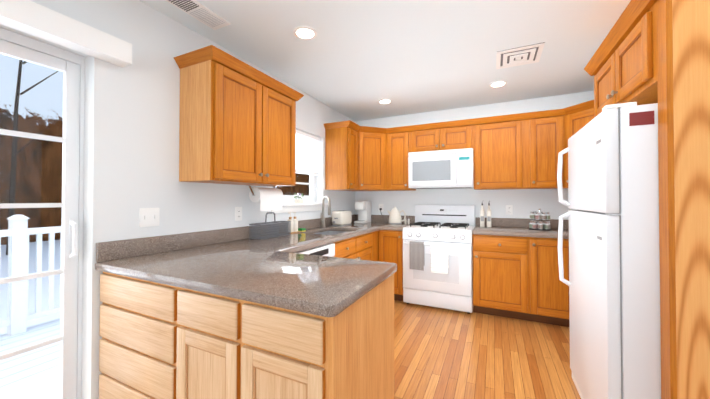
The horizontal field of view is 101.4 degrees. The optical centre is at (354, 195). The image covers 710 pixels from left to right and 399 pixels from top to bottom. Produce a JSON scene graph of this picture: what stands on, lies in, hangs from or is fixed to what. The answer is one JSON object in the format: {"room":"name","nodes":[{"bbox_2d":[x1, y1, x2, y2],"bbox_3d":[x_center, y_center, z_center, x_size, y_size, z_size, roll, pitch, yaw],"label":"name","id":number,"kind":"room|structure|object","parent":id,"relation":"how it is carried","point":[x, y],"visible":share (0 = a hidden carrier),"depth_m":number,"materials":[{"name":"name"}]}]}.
{"room":"kitchen","nodes":[
{"label":"kitchen","id":0,"kind":"room"},
{"bbox_2d":[0,0,354,398],"bbox_3d":[-1.722,0.041,1.073,0.200,2.445,7.980,0,-1,26],"label":"wall","id":1,"kind":"structure","parent":0,"point":[131,136],"depth_m":1.75,"materials":[{"name":"white paint"}]},
{"bbox_2d":[0,28,84,398],"bbox_3d":[-1.895,0.245,0.735,0.130,2.029,1.883,0,-1,26],"label":"door frame","id":2,"kind":"structure","parent":1,"relation":"attached to","point":[70,65],"depth_m":1.52,"materials":[{"name":"white plastic"}]},
{"bbox_2d":[0,0,131,66],"bbox_3d":[-1.792,-0.804,0.593,0.092,0.113,2.335,0,-1,26],"label":"blind valance","id":3,"kind":"object","parent":1,"relation":"attached to","point":[37,20],"visible":1,"depth_m":1.37,"materials":[{"name":"white"}]},
{"bbox_2d":[139,208,159,226],"bbox_3d":[-1.261,0.132,1.788,0.014,0.115,0.115,0,-1,26],"label":"switch plate","id":4,"kind":"object","parent":1,"relation":"attached to","point":[148,217],"visible":1,"depth_m":1.78,"materials":[{"name":"white plastic"}]},
{"bbox_2d":[235,207,241,220],"bbox_3d":[-0.965,0.149,2.411,0.009,0.115,0.075,0,-1,26],"label":"electrical outlet","id":5,"kind":"object","parent":1,"relation":"attached to","point":[238,213],"visible":1,"depth_m":2.41,"materials":[{"name":"white plastic"}]},
{"bbox_2d":[174,45,303,186],"bbox_3d":[-0.831,-0.503,2.274,0.370,0.820,0.955,0,-1,26],"label":"upper cabinet","id":6,"kind":"object","parent":1,"relation":"attached to","point":[237,122],"visible":1,"depth_m":1.97,"materials":[{"name":"brown wood"}]},
{"bbox_2d":[246,185,282,210],"bbox_3d":[-0.764,0.018,2.505,0.132,0.215,0.344,0,-1,26],"label":"paper towel holder","id":7,"kind":"object","parent":6,"relation":"attached to","point":[268,199],"visible":1,"depth_m":2.43,"materials":[{"name":"white paper"}]},
{"bbox_2d":[271,158,327,212],"bbox_3d":[-0.643,-0.279,3.232,0.205,0.904,1.000,0,-1,26],"label":"window","id":8,"kind":"structure","parent":1,"relation":"in","point":[309,203],"depth_m":3.29,"materials":[{"name":"white plastic"}]},
{"bbox_2d":[294,193,303,203],"bbox_3d":[-0.621,0.028,3.239,0.053,0.115,0.150,0,-1,26],"label":"flower pots","id":9,"kind":"object","parent":8,"relation":"on","point":[296,200],"visible":1,"depth_m":3.22,"materials":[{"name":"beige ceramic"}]},
{"bbox_2d":[296,130,319,175],"bbox_3d":[-0.651,-0.492,3.239,0.052,0.471,0.876,0,-1,26],"label":"window blind","id":10,"kind":"object","parent":8,"relation":"attached to","point":[307,144],"visible":0.54,"depth_m":3.41,"materials":[{"name":"white fabric"}]},
{"bbox_2d":[324,120,359,190],"bbox_3d":[-0.131,-0.486,3.725,0.380,0.820,0.335,0,-1,26],"label":"upper cabinet","id":11,"kind":"object","parent":1,"relation":"attached to","point":[342,138],"depth_m":3.60,"materials":[{"name":"brown wood"}]},
{"bbox_2d":[360,126,383,190],"bbox_3d":[0.134,-0.483,4.015,0.607,0.820,0.675,0,-1,26],"label":"upper cabinet","id":12,"kind":"object","parent":1,"relation":"attached to","point":[371,138],"depth_m":3.83,"materials":[{"name":"brown wood"}]},
{"bbox_2d":[139,0,630,120],"bbox_3d":[-0.233,-1.251,0.264,3.600,0.120,8.180,0,-1,26],"label":"ceiling","id":13,"kind":"structure","parent":0,"point":[356,60],"depth_m":2.26,"materials":[{"name":"white paint"}]},
{"bbox_2d":[165,0,230,29],"bbox_3d":[-1.002,-1.168,1.829,0.160,0.010,0.400,0,-1,26],"label":"ceiling vent","id":14,"kind":"object","parent":13,"relation":"in","point":[198,11],"visible":1,"depth_m":1.85,"materials":[{"name":"white metal"}]},
{"bbox_2d":[293,26,316,39],"bbox_3d":[-0.357,-1.165,2.086,0.169,0.008,0.169,0,-1,20],"label":"recessed light","id":15,"kind":"object","parent":13,"relation":"in","point":[305,32],"depth_m":2.08,"materials":[{"name":"white"}]},
{"bbox_2d":[378,99,391,103],"bbox_3d":[0.365,-1.149,3.547,0.169,0.008,0.169,0,-1,20],"label":"recessed light","id":16,"kind":"object","parent":13,"relation":"in","point":[383,101],"depth_m":3.54,"materials":[{"name":"white"}]},
{"bbox_2d":[489,81,506,87],"bbox_3d":[1.483,-1.155,3.011,0.169,0.008,0.169,0,-1,20],"label":"recessed light","id":17,"kind":"object","parent":13,"relation":"in","point":[496,84],"depth_m":3.02,"materials":[{"name":"white"}]},
{"bbox_2d":[496,42,544,68],"bbox_3d":[1.366,-1.155,2.431,0.330,0.022,0.330,0,-1,26],"label":"ceiling vent","id":18,"kind":"object","parent":13,"relation":"in","point":[523,55],"visible":0.98,"depth_m":2.40,"materials":[{"name":"grey metal"}]},
{"bbox_2d":[355,91,593,225],"bbox_3d":[1.581,0.072,3.804,3.400,2.445,0.200,0,-1,26],"label":"wall","id":19,"kind":"structure","parent":0,"point":[524,202],"depth_m":3.69,"materials":[{"name":"white paint"}]},
{"bbox_2d":[384,125,415,190],"bbox_3d":[0.592,-0.483,3.960,0.388,0.820,0.380,0,-1,26],"label":"upper cabinet","id":20,"kind":"object","parent":19,"relation":"attached to","point":[397,140],"depth_m":3.84,"materials":[{"name":"brown wood"}]},
{"bbox_2d":[412,121,447,151],"bbox_3d":[0.981,-0.723,3.806,0.449,0.345,0.325,0,-1,26],"label":"upper cabinet","id":21,"kind":"object","parent":19,"relation":"attached to","point":[425,137],"depth_m":3.65,"materials":[{"name":"brown wood"}]},
{"bbox_2d":[408,148,473,188],"bbox_3d":[1.102,-0.322,3.691,0.759,0.455,0.420,0,-1,26],"label":"microwave","id":22,"kind":"object","parent":21,"relation":"attached to","point":[447,169],"visible":0.98,"depth_m":3.49,"materials":[{"name":"white plastic"},{"name":"glass"}]},
{"bbox_2d":[448,118,475,149],"bbox_3d":[1.264,-0.724,3.671,0.450,0.345,0.325,0,-1,26],"label":"upper cabinet","id":23,"kind":"object","parent":19,"relation":"attached to","point":[461,133],"depth_m":3.48,"materials":[{"name":"brown wood"}]},
{"bbox_2d":[473,113,527,189],"bbox_3d":[1.709,-0.489,3.455,0.538,0.820,0.325,0,-1,26],"label":"upper cabinet","id":24,"kind":"object","parent":19,"relation":"attached to","point":[518,151],"depth_m":3.31,"materials":[{"name":"brown wood"}]},
{"bbox_2d":[506,205,512,214],"bbox_3d":[1.879,0.172,3.544,0.075,0.115,0.009,0,-1,26],"label":"electrical outlet","id":25,"kind":"object","parent":19,"relation":"attached to","point":[509,209],"visible":1,"depth_m":3.54,"materials":[{"name":"white plastic"}]},
{"bbox_2d":[524,108,567,188],"bbox_3d":[2.126,-0.492,3.225,0.413,0.820,0.380,0,-1,26],"label":"upper cabinet","id":26,"kind":"object","parent":19,"relation":"attached to","point":[543,130],"depth_m":3.13,"materials":[{"name":"brown wood"}]},
{"bbox_2d":[564,100,593,187],"bbox_3d":[2.482,-0.495,2.928,0.607,0.820,0.607,0,-1,26],"label":"upper cabinet","id":27,"kind":"object","parent":19,"relation":"attached to","point":[576,117],"depth_m":2.96,"materials":[{"name":"brown wood"}]},
{"bbox_2d":[394,300,580,398],"bbox_3d":[-0.233,1.304,0.234,3.600,0.100,8.180,0,-1,26],"label":"floor","id":28,"kind":"structure","parent":0,"point":[441,353],"depth_m":2.31,"materials":[{"name":"brown wood"}]},
{"bbox_2d":[99,272,182,398],"bbox_3d":[-0.915,0.836,1.680,0.717,0.870,0.628,0,-1,26],"label":"base cabinet","id":29,"kind":"object","parent":28,"relation":"on","point":[160,341],"depth_m":1.39,"materials":[{"name":"brown wood"}]},
{"bbox_2d":[167,250,396,316],"bbox_3d":[-0.278,0.374,1.398,0.795,0.043,0.690,0,-1,26],"label":"countertop","id":30,"kind":"structure","parent":29,"relation":"on","point":[238,263],"depth_m":1.22,"materials":[{"name":"grey stone"}]},
{"bbox_2d":[183,288,250,398],"bbox_3d":[-0.450,0.833,1.457,0.455,0.870,0.628,0,-1,26],"label":"base cabinet","id":31,"kind":"object","parent":28,"relation":"on","point":[216,328],"depth_m":1.17,"materials":[{"name":"brown wood"}]},
{"bbox_2d":[296,243,334,256],"bbox_3d":[-0.578,0.845,2.434,0.660,0.868,0.598,0,-1,26],"label":"dishwasher","id":32,"kind":"object","parent":28,"relation":"on","point":[326,250],"visible":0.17,"depth_m":2.40,"materials":[{"name":"white"}]},
{"bbox_2d":[251,274,393,398],"bbox_3d":[-0.150,0.832,1.331,0.474,0.870,0.660,0,-1,26],"label":"base cabinet","id":33,"kind":"object","parent":28,"relation":"on","point":[349,354],"depth_m":1.05,"materials":[{"name":"brown wood"}]},
{"bbox_2d":[322,230,381,261],"bbox_3d":[0.120,0.861,3.883,0.677,0.870,0.898,0,-1,26],"label":"base cabinet","id":34,"kind":"object","parent":28,"relation":"on","point":[369,243],"depth_m":3.32,"materials":[{"name":"brown wood"}]},
{"bbox_2d":[95,214,386,284],"bbox_3d":[-0.376,0.339,2.843,0.690,0.148,3.212,0,-1,26],"label":"countertop","id":35,"kind":"structure","parent":34,"relation":"on","point":[153,258],"depth_m":1.87,"materials":[{"name":"grey stone"}]},
{"bbox_2d":[249,212,290,239],"bbox_3d":[-0.751,0.257,2.607,0.129,0.218,0.394,0,-1,26],"label":"dish rack","id":36,"kind":"object","parent":35,"relation":"on","point":[272,229],"visible":1,"depth_m":2.55,"materials":[{"name":"grey plastic"}]},
{"bbox_2d":[285,212,305,233],"bbox_3d":[-0.609,0.268,2.963,0.085,0.205,0.245,0,-1,26],"label":"soap bottles","id":37,"kind":"object","parent":35,"relation":"on","point":[294,226],"visible":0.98,"depth_m":2.93,"materials":[{"name":"white plastic"}]},
{"bbox_2d":[321,196,330,227],"bbox_3d":[-0.343,0.188,3.429,0.156,0.376,0.097,0,-1,26],"label":"faucet","id":38,"kind":"object","parent":35,"relation":"on","point":[322,215],"visible":1,"depth_m":3.44,"materials":[{"name":"silver metal"}]},
{"bbox_2d":[332,210,351,225],"bbox_3d":[-0.171,0.286,3.725,0.165,0.186,0.292,0,-1,26],"label":"toaster","id":39,"kind":"object","parent":35,"relation":"on","point":[342,218],"visible":1,"depth_m":3.62,"materials":[{"name":"white plastic"}]},
{"bbox_2d":[354,201,370,223],"bbox_3d":[0.113,0.228,4.140,0.140,0.312,0.300,0,-1,26],"label":"coffee maker","id":40,"kind":"object","parent":35,"relation":"on","point":[363,208],"visible":1,"depth_m":4.10,"materials":[{"name":"white plastic"}]},
{"bbox_2d":[387,207,405,223],"bbox_3d":[0.562,0.265,3.946,0.262,0.234,0.180,0,-1,26],"label":"kettle","id":41,"kind":"object","parent":35,"relation":"on","point":[395,216],"visible":1,"depth_m":3.89,"materials":[{"name":"beige ceramic"}]},
{"bbox_2d":[383,215,414,230],"bbox_3d":[0.580,0.350,3.799,0.270,0.148,0.662,0,-1,26],"label":"countertop","id":42,"kind":"structure","parent":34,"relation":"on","point":[394,227],"depth_m":3.86,"materials":[{"name":"grey stone"}]},
{"bbox_2d":[334,250,369,259],"bbox_3d":[-0.244,0.976,3.084,0.540,0.620,0.856,0,-1,26],"label":"base cabinet","id":43,"kind":"object","parent":28,"relation":"on","point":[352,254],"depth_m":2.92,"materials":[{"name":"brown wood"}]},
{"bbox_2d":[382,230,402,300],"bbox_3d":[0.566,0.860,3.819,0.322,0.870,0.628,0,-1,26],"label":"base cabinet","id":44,"kind":"object","parent":28,"relation":"on","point":[383,245],"depth_m":3.52,"materials":[{"name":"brown wood"}]},
{"bbox_2d":[402,205,474,313],"bbox_3d":[1.029,0.704,3.527,0.759,1.175,0.740,0,-1,26],"label":"range","id":45,"kind":"object","parent":28,"relation":"on","point":[438,256],"visible":0.98,"depth_m":3.27,"materials":[{"name":"white metal"}]},
{"bbox_2d":[473,234,540,322],"bbox_3d":[1.672,0.854,3.290,0.595,0.870,0.627,0,-1,26],"label":"base cabinet","id":46,"kind":"object","parent":28,"relation":"on","point":[514,277],"depth_m":3.00,"materials":[{"name":"brown wood"}]},
{"bbox_2d":[472,217,568,238],"bbox_3d":[2.073,0.342,3.092,1.494,0.148,0.647,0,-1,26],"label":"countertop","id":47,"kind":"structure","parent":46,"relation":"on","point":[517,227],"depth_m":3.23,"materials":[{"name":"grey stone"}]},
{"bbox_2d":[480,201,484,226],"bbox_3d":[1.550,0.218,3.539,0.050,0.317,0.051,0,-1,26],"label":"oil bottle","id":48,"kind":"object","parent":47,"relation":"on","point":[482,217],"depth_m":3.52,"materials":[{"name":"beige ceramic"}]},
{"bbox_2d":[487,201,490,226],"bbox_3d":[1.617,0.218,3.507,0.050,0.317,0.051,0,-1,26],"label":"oil bottle","id":49,"kind":"object","parent":47,"relation":"on","point":[488,210],"depth_m":3.49,"materials":[{"name":"beige ceramic"}]},
{"bbox_2d":[529,209,550,230],"bbox_3d":[2.043,0.257,3.215,0.210,0.232,0.210,0,-1,26],"label":"spice rack","id":50,"kind":"object","parent":47,"relation":"on","point":[540,215],"visible":1,"depth_m":3.16,"materials":[{"name":"multicoloured glass"}]},
{"bbox_2d":[537,238,569,326],"bbox_3d":[2.021,0.852,3.123,0.458,0.870,0.627,0,-1,26],"label":"base cabinet","id":51,"kind":"object","parent":28,"relation":"on","point":[554,293],"depth_m":2.83,"materials":[{"name":"brown wood"}]},
{"bbox_2d":[557,102,660,398],"bbox_3d":[1.645,0.421,1.562,0.812,1.696,0.772,0,-1,26],"label":"fridge","id":52,"kind":"object","parent":28,"relation":"on","point":[613,283],"visible":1,"depth_m":1.35,"materials":[{"name":"white painted metal"},{"name":"white plastic"}]},
{"bbox_2d":[584,0,709,398],"bbox_3d":[1.751,0.173,1.493,0.692,2.190,0.990,0,-1,26],"label":"cabinet","id":53,"kind":"object","parent":28,"relation":"on","point":[652,51],"visible":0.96,"depth_m":1.20,"materials":[{"name":"brown wood"}]},
{"label":"outside","id":54,"kind":"structure","parent":0,"visible":0},
{"bbox_2d":[0,318,60,398],"bbox_3d":[-3.168,1.360,0.763,2.148,0.120,9.000,0,-1,26],"label":"floor","id":55,"kind":"structure","parent":54,"point":[25,374],"depth_m":2.24,"materials":[{"name":"white snow"}]},
{"bbox_2d":[0,215,61,335],"bbox_3d":[-4.046,0.735,1.191,0.130,1.140,7.330,0,-1,26],"label":"railing","id":56,"kind":"object","parent":55,"relation":"on","point":[17,237],"depth_m":2.82,"materials":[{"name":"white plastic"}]},
{"bbox_2d":[0,240,60,333],"bbox_3d":[-29.508,2.074,15.035,57.600,0.100,120.000,0,-1,26],"label":"ground","id":57,"kind":"structure","parent":54,"point":[3,270],"depth_m":6.23,"materials":[{"name":"white"}]},
{"bbox_2d":[0,60,309,254],"bbox_3d":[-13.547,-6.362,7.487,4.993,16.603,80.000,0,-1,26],"label":"tree","id":58,"kind":"object","parent":57,"relation":"on","point":[41,218],"depth_m":12.49,"materials":[{"name":"brown plant"}]}
]}

